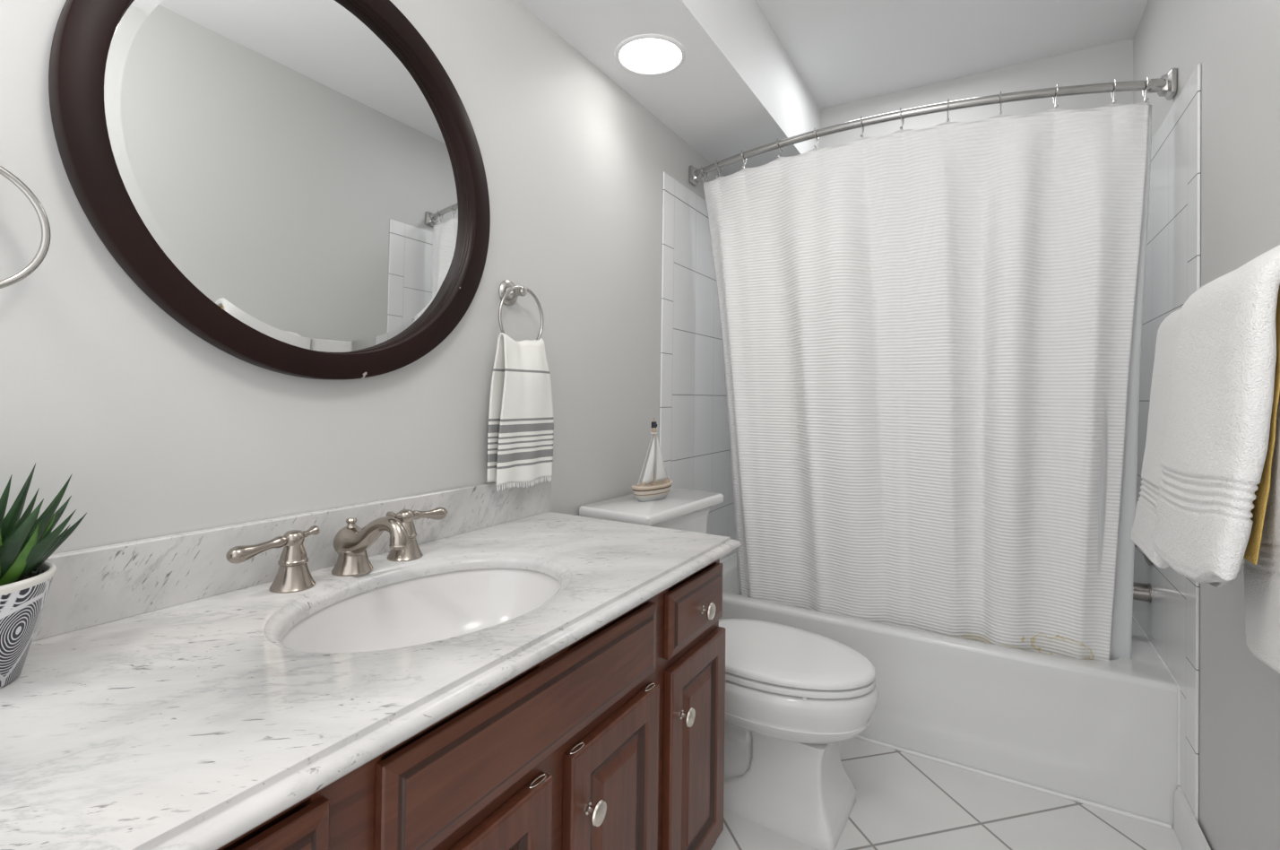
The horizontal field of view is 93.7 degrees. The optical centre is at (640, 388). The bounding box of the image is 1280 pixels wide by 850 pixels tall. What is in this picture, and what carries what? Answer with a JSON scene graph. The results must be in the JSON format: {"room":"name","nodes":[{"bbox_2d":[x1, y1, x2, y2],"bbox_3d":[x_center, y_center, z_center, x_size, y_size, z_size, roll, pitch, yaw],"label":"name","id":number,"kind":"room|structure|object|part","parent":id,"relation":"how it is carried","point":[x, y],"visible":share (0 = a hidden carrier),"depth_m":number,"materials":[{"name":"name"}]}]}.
{"room":"bathroom","nodes":[
{"label":"bathroom","id":0,"kind":"room"},
{"bbox_2d":[0,0,726,553],"bbox_3d":[-0.417,-0.096,1.518,0.100,2.692,3.672,0,-1,30],"label":"wall","id":1,"kind":"structure","parent":0,"point":[159,429],"depth_m":1.21,"materials":[{"name":"grey paint"}]},
{"bbox_2d":[0,165,50,288],"bbox_3d":[-0.805,-0.203,0.697,0.060,0.185,0.166,0,-1,30],"label":"towel ring","id":2,"kind":"object","parent":1,"relation":"attached to","point":[45,242],"visible":1,"depth_m":0.74,"materials":[{"name":"silver metal"}]},
{"bbox_2d":[48,0,490,380],"bbox_3d":[-0.571,-0.406,1.118,0.035,0.777,0.777,0,-1,30],"label":"round mirror","id":3,"kind":"object","parent":1,"relation":"attached to","point":[299,185],"visible":1,"depth_m":1.04,"materials":[{"name":"brown wood"}]},
{"bbox_2d":[32,475,551,640],"bbox_3d":[-0.567,0.279,1.148,0.018,0.104,1.229,0,-1,30],"label":"backsplash","id":4,"kind":"structure","parent":1,"relation":"attached to","point":[100,584],"depth_m":0.95,"materials":[{"name":"white stone"}]},
{"bbox_2d":[486,332,553,491],"bbox_3d":[-0.295,0.058,1.529,0.055,0.388,0.208,0,-1,30],"label":"striped hand towel","id":5,"kind":"object","parent":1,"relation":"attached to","point":[521,428],"visible":1,"depth_m":1.50,"materials":[{"name":"fabric"}]},
{"bbox_2d":[498,279,544,340],"bbox_3d":[-0.316,-0.187,1.529,0.060,0.185,0.166,0,-1,30],"label":"towel ring","id":6,"kind":"object","parent":1,"relation":"attached to","point":[508,292],"visible":0.95,"depth_m":1.52,"materials":[{"name":"silver metal"}]},
{"bbox_2d":[659,171,735,561],"bbox_3d":[0.290,0.179,2.619,0.006,1.986,0.848,0,-1,30],"label":"tiled wall","id":7,"kind":"structure","parent":1,"relation":"attached to","point":[695,446],"depth_m":2.48,"materials":[{"name":"white tile"}]},
{"bbox_2d":[688,67,1176,186],"bbox_3d":[0.830,-0.876,2.029,1.521,0.072,0.213,0,-1,30],"label":"shower curtain rod","id":8,"kind":"object","parent":1,"relation":"attached to","point":[1165,86],"visible":0.99,"depth_m":1.84,"materials":[{"name":"silver metal"}]},
{"bbox_2d":[700,165,708,182],"bbox_3d":[0.262,-0.864,2.418,0.040,0.071,0.008,1,-1,-32],"label":"curtain hook","id":9,"kind":"object","parent":8,"relation":"hanging from","point":[702,166],"visible":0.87,"depth_m":2.41,"materials":[{"name":"silver metal"}]},
{"bbox_2d":[715,160,722,177],"bbox_3d":[0.311,-0.864,2.355,0.040,0.071,0.008,1,-1,-30],"label":"curtain hook","id":10,"kind":"object","parent":8,"relation":"hanging from","point":[716,176],"visible":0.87,"depth_m":2.35,"materials":[{"name":"silver metal"}]},
{"bbox_2d":[741,150,746,168],"bbox_3d":[0.394,-0.864,2.262,0.008,0.071,0.040,0,-1,42],"label":"curtain hook","id":11,"kind":"object","parent":8,"relation":"hanging from","point":[741,151],"visible":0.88,"depth_m":2.26,"materials":[{"name":"silver metal"}]},
{"bbox_2d":[776,138,783,157],"bbox_3d":[0.504,-0.863,2.154,0.040,0.071,0.008,1,-1,-36],"label":"curtain hook","id":12,"kind":"object","parent":8,"relation":"hanging from","point":[777,138],"visible":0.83,"depth_m":2.15,"materials":[{"name":"silver metal"}]},
{"bbox_2d":[813,127,818,147],"bbox_3d":[0.608,-0.863,2.067,0.008,0.071,0.040,0,-1,37],"label":"curtain hook","id":13,"kind":"object","parent":8,"relation":"hanging from","point":[816,145],"visible":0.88,"depth_m":2.06,"materials":[{"name":"silver metal"}]},
{"bbox_2d":[860,115,864,137],"bbox_3d":[0.734,-0.862,1.979,0.008,0.071,0.040,0,-1,37],"label":"curtain hook","id":14,"kind":"object","parent":8,"relation":"hanging from","point":[862,128],"visible":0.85,"depth_m":1.97,"materials":[{"name":"silver metal"}]},
{"bbox_2d":[899,107,904,129],"bbox_3d":[0.839,-0.862,1.917,0.008,0.071,0.040,0,-1,41],"label":"curtain hook","id":15,"kind":"object","parent":8,"relation":"hanging from","point":[902,119],"visible":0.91,"depth_m":1.91,"materials":[{"name":"silver metal"}]},
{"bbox_2d":[703,101,1149,660],"bbox_3d":[0.819,0.004,2.016,1.397,1.666,0.240,0,-1,30],"label":"shower curtain","id":16,"kind":"object","parent":8,"relation":"hanging from","point":[927,332],"visible":0.98,"depth_m":1.93,"materials":[{"name":"fabric"}]},
{"bbox_2d":[946,98,949,121],"bbox_3d":[0.955,-0.861,1.861,0.008,0.071,0.040,0,-1,24],"label":"curtain hook","id":17,"kind":"object","parent":8,"relation":"hanging from","point":[947,119],"visible":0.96,"depth_m":1.85,"materials":[{"name":"silver metal"}]},
{"bbox_2d":[999,90,1002,114],"bbox_3d":[1.088,-0.859,1.808,0.008,0.071,0.040,0,-1,32],"label":"curtain hook","id":18,"kind":"object","parent":8,"relation":"hanging from","point":[1000,111],"visible":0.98,"depth_m":1.80,"materials":[{"name":"silver metal"}]},
{"bbox_2d":[1053,84,1058,108],"bbox_3d":[1.223,-0.858,1.767,0.008,0.071,0.040,1,-1,16],"label":"curtain hook","id":19,"kind":"object","parent":8,"relation":"hanging from","point":[1055,97],"visible":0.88,"depth_m":1.76,"materials":[{"name":"silver metal"}]},
{"bbox_2d":[1110,78,1116,103],"bbox_3d":[1.369,-0.856,1.735,0.008,0.071,0.040,1,-1,23],"label":"curtain hook","id":20,"kind":"object","parent":8,"relation":"hanging from","point":[1113,92],"visible":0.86,"depth_m":1.73,"materials":[{"name":"silver metal"}]},
{"bbox_2d":[703,104,1151,659],"bbox_3d":[0.833,0.016,2.034,1.409,1.678,0.252,0,-1,30],"label":"liner","id":21,"kind":"object","parent":20,"relation":"hanging from","point":[1121,624],"visible":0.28,"depth_m":1.76,"materials":[{"name":"white plastic"}]},
{"bbox_2d":[1141,77,1149,102],"bbox_3d":[1.450,-0.856,1.722,0.008,0.071,0.040,1,-1,20],"label":"curtain hook","id":22,"kind":"object","parent":8,"relation":"hanging from","point":[1145,90],"visible":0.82,"depth_m":1.72,"materials":[{"name":"silver metal"}]},
{"bbox_2d":[517,0,820,175],"bbox_3d":[-0.198,-1.179,1.411,0.375,0.322,3.472,0,-1,30],"label":"ceiling","id":23,"kind":"structure","parent":0,"point":[736,89],"depth_m":2.00,"materials":[{"name":"white paint"}]},
{"bbox_2d":[614,34,685,75],"bbox_3d":[0.031,-1.007,1.819,0.216,0.006,0.216,0,-1,30],"label":"recessed light","id":24,"kind":"object","parent":23,"relation":"in","point":[646,54],"visible":1,"depth_m":1.81,"materials":[{"name":"white glass"}]},
{"bbox_2d":[711,736,1182,849],"bbox_3d":[0.266,1.204,1.093,1.724,0.100,3.672,0,-1,30],"label":"floor","id":25,"kind":"structure","parent":0,"point":[904,800],"depth_m":1.63,"materials":[{"name":"tile"}]},
{"bbox_2d":[216,558,725,849],"bbox_3d":[-0.342,0.752,0.986,0.574,0.786,1.248,0,-1,30],"label":"vanity cabinet","id":26,"kind":"object","parent":25,"relation":"on","point":[614,739],"visible":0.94,"depth_m":0.90,"materials":[{"name":"brown wood"}]},
{"bbox_3d":[-0.364,0.449,0.449,0.020,0.126,0.275,0,-1,30],"label":"drawer","id":27,"kind":"part","parent":26,"relation":"part of","materials":[{"name":"brown wood"}]},
{"bbox_2d":[0,511,740,849],"bbox_3d":[-0.342,0.346,0.984,0.572,0.027,1.303,0,-1,30],"label":"countertop","id":28,"kind":"structure","parent":26,"relation":"on","point":[190,725],"depth_m":0.66,"materials":[{"name":"white stone"}]},
{"bbox_2d":[0,463,86,688],"bbox_3d":[-0.741,0.196,0.637,0.204,0.255,0.209,1,-1,-6],"label":"potted succulent","id":29,"kind":"object","parent":28,"relation":"on","point":[27,541],"visible":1,"depth_m":0.66,"materials":[{"name":"green plant"}]},
{"bbox_2d":[0,561,56,688],"bbox_3d":[-0.739,0.264,0.647,0.155,0.118,0.155,0,-1,30],"label":"pot","id":30,"kind":"object","parent":29,"relation":"attached to","point":[24,589],"depth_m":0.65,"materials":[{"name":"white ceramic"}]},
{"bbox_2d":[225,506,447,593],"bbox_3d":[-0.474,0.277,1.066,0.180,0.109,0.423,0,-1,30],"label":"faucet","id":31,"kind":"object","parent":28,"relation":"on","point":[351,542],"visible":1,"depth_m":1.04,"materials":[{"name":"silver metal"}]},
{"bbox_3d":[-0.602,0.254,0.955,0.028,0.030,0.101,0,-1,30],"label":"lever","id":32,"kind":"part","parent":31,"relation":"part of","materials":[{"name":"silver metal"}]},
{"bbox_3d":[-0.577,0.283,0.998,0.067,0.094,0.067,0,-1,30],"label":"handle","id":33,"kind":"part","parent":31,"relation":"part of","materials":[{"name":"silver metal"}]},
{"bbox_3d":[-0.527,0.248,1.095,0.032,0.026,0.032,0,-1,30],"label":"lift knob","id":34,"kind":"part","parent":31,"relation":"part of","materials":[{"name":"silver metal"}]},
{"bbox_3d":[-0.522,0.310,1.091,0.069,0.043,0.069,0,-1,30],"label":"spout","id":35,"kind":"part","parent":31,"relation":"part of","materials":[{"name":"silver metal"}]},
{"bbox_3d":[-0.465,0.286,1.189,0.067,0.094,0.067,0,-1,30],"label":"handle","id":36,"kind":"part","parent":31,"relation":"part of","materials":[{"name":"silver metal"}]},
{"bbox_3d":[-0.439,0.260,1.232,0.028,0.030,0.101,0,-1,30],"label":"lever","id":37,"kind":"part","parent":31,"relation":"part of","materials":[{"name":"silver metal"}]},
{"bbox_2d":[280,567,560,652],"bbox_3d":[-0.333,0.442,0.991,0.367,0.162,0.526,0,-1,30],"label":"sink basin","id":38,"kind":"object","parent":28,"relation":"in","point":[432,608],"visible":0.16,"depth_m":1.14,"materials":[{"name":"white ceramic"}]},
{"bbox_3d":[-0.201,0.774,0.731,0.020,0.465,0.269,0,-1,30],"label":"door","id":39,"kind":"part","parent":26,"relation":"part of","materials":[{"name":"brown wood"}]},
{"bbox_3d":[-0.068,0.641,0.910,0.027,0.036,0.036,0,-1,30],"label":"knob","id":40,"kind":"part","parent":26,"relation":"part of","materials":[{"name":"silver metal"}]},
{"bbox_3d":[-0.041,0.779,1.003,0.020,0.465,0.268,0,-1,30],"label":"door","id":41,"kind":"part","parent":26,"relation":"part of","materials":[{"name":"brown wood"}]},
{"bbox_3d":[0.093,0.646,1.184,0.027,0.036,0.036,0,-1,30],"label":"knob","id":42,"kind":"part","parent":26,"relation":"part of","materials":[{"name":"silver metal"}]},
{"bbox_3d":[0.122,0.465,1.277,0.020,0.126,0.267,0,-1,30],"label":"drawer","id":43,"kind":"part","parent":26,"relation":"part of","materials":[{"name":"brown wood"}]},
{"bbox_3d":[0.120,0.785,1.278,0.020,0.465,0.270,0,-1,30],"label":"door","id":44,"kind":"part","parent":26,"relation":"part of","materials":[{"name":"brown wood"}]},
{"bbox_3d":[0.144,0.469,1.268,0.027,0.036,0.036,0,-1,30],"label":"knob","id":45,"kind":"part","parent":26,"relation":"part of","materials":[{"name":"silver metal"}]},
{"bbox_2d":[579,487,878,849],"bbox_3d":[0.281,0.760,1.783,0.808,0.804,0.494,0,-1,33],"label":"toilet","id":46,"kind":"object","parent":25,"relation":"on","point":[792,695],"visible":0.47,"depth_m":1.59,"materials":[{"name":"white ceramic"}]},
{"bbox_3d":[0.052,0.391,1.939,0.252,0.068,0.494,0,-1,33],"label":"tank lid","id":47,"kind":"part","parent":46,"relation":"part of","materials":[{"name":"white ceramic"}]},
{"bbox_2d":[631,417,672,501],"bbox_3d":[0.045,0.226,1.953,0.078,0.262,0.196,0,-1,38],"label":"model sailboat","id":48,"kind":"object","parent":46,"relation":"on","point":[649,489],"visible":1,"depth_m":1.93,"materials":[{"name":"paint"}]},
{"bbox_3d":[0.035,0.604,1.946,0.205,0.357,0.436,0,-1,33],"label":"tank","id":49,"kind":"part","parent":46,"relation":"part of","materials":[{"name":"white ceramic"}]},
{"bbox_3d":[0.392,0.746,1.711,0.530,0.024,0.374,0,-1,33],"label":"lid","id":50,"kind":"part","parent":46,"relation":"part of","materials":[{"name":"white plastic"}]},
{"bbox_3d":[0.392,0.772,1.711,0.528,0.018,0.373,0,-1,33],"label":"seat","id":51,"kind":"part","parent":46,"relation":"part of","materials":[{"name":"white plastic"}]},
{"bbox_2d":[719,553,1178,827],"bbox_3d":[0.968,0.988,2.286,1.508,0.379,0.694,0,-1,30],"label":"bathtub","id":52,"kind":"object","parent":25,"relation":"on","point":[1103,732],"visible":0.52,"depth_m":1.79,"materials":[{"name":"white ceramic"}]},
{"bbox_2d":[853,735,1171,829],"bbox_3d":[0.789,1.168,1.978,1.469,0.011,0.012,0,-1,30],"label":"trim","id":53,"kind":"structure","parent":52,"relation":"attached to","point":[997,776],"depth_m":1.77,"materials":[{"name":"white"}]},
{"bbox_2d":[755,0,1148,109],"bbox_3d":[0.301,-1.387,1.122,1.724,0.100,3.672,0,-1,30],"label":"ceiling","id":54,"kind":"structure","parent":0,"point":[843,51],"depth_m":2.23,"materials":[{"name":"white paint"}]},
{"bbox_2d":[819,38,1132,147],"bbox_3d":[1.187,-0.062,2.647,1.524,2.692,0.100,0,-1,30],"label":"wall","id":55,"kind":"structure","parent":0,"point":[1108,63],"depth_m":2.44,"materials":[{"name":"grey paint"}]},
{"bbox_2d":[1132,0,1279,849],"bbox_3d":[0.983,-0.087,0.696,0.100,2.692,3.672,0,-1,30],"label":"wall","id":56,"kind":"structure","parent":0,"point":[1235,43],"depth_m":1.29,"materials":[{"name":"grey paint"}]},
{"bbox_2d":[1132,613,1180,785],"bbox_3d":[1.616,0.930,1.900,0.007,0.262,0.698,0,-1,30],"label":"trim","id":57,"kind":"structure","parent":56,"relation":"attached to","point":[1133,616],"depth_m":1.60,"materials":[{"name":"white"}]},
{"bbox_2d":[1132,63,1201,822],"bbox_3d":[1.597,0.188,1.851,0.006,1.986,0.848,0,-1,30],"label":"tiled wall","id":58,"kind":"structure","parent":56,"relation":"attached to","point":[1171,621],"depth_m":1.67,"materials":[{"name":"white tile"}]},
{"bbox_2d":[1132,582,1151,603],"bbox_3d":[1.569,0.653,1.949,0.136,0.064,0.060,0,-1,30],"label":"tub spout","id":59,"kind":"object","parent":58,"relation":"attached to","point":[1141,592],"visible":0.46,"depth_m":1.91,"materials":[{"name":"silver metal"}]},
{"bbox_2d":[1134,544,1153,565],"bbox_3d":[1.599,0.484,1.935,0.072,0.168,0.164,0,-1,30],"label":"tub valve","id":60,"kind":"object","parent":58,"relation":"attached to","point":[1149,562],"visible":0.07,"depth_m":1.91,"materials":[{"name":"silver metal"}]},
{"bbox_2d":[1173,785,1210,849],"bbox_3d":[0.733,1.093,0.409,0.013,0.118,2.761,0,-1,30],"label":"baseboard","id":61,"kind":"structure","parent":56,"relation":"attached to","point":[1189,834],"depth_m":1.51,"materials":[{"name":"white paint"}]},
{"bbox_3d":[0.967,-0.122,0.844,0.076,0.052,1.162,0,-1,30],"label":"towel bar","id":62,"kind":"object","parent":56,"relation":"attached to","visible":0},
{"bbox_2d":[1130,308,1245,569],"bbox_3d":[1.122,0.083,1.212,0.176,0.527,0.238,0,-1,30],"label":"hand towel","id":63,"kind":"object","parent":62,"relation":"hanging from","point":[1143,529],"visible":0.3,"depth_m":1.23,"materials":[{"name":"white fabric"}]},
{"bbox_2d":[1153,244,1279,586],"bbox_3d":[0.962,0.072,0.930,0.203,0.554,0.398,0,-1,30],"label":"hand towel","id":64,"kind":"object","parent":62,"relation":"hanging from","point":[1215,452],"visible":0.96,"depth_m":0.86,"materials":[{"name":"white fabric"}]},
{"bbox_2d":[1243,394,1279,674],"bbox_3d":[0.852,0.118,0.757,0.130,0.564,0.453,0,-1,30],"label":"bath towel","id":65,"kind":"object","parent":62,"relation":"hanging from","point":[1262,580],"visible":0.3,"depth_m":0.81,"materials":[{"name":"white fabric"}]},
{"bbox_2d":[1243,285,1279,565],"bbox_3d":[0.912,0.036,0.839,0.119,0.408,0.162,0,-1,30],"label":"cloth","id":66,"kind":"object","parent":62,"relation":"hanging from","point":[1252,549],"visible":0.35,"depth_m":0.80,"materials":[{"name":"yellow"}]}
]}

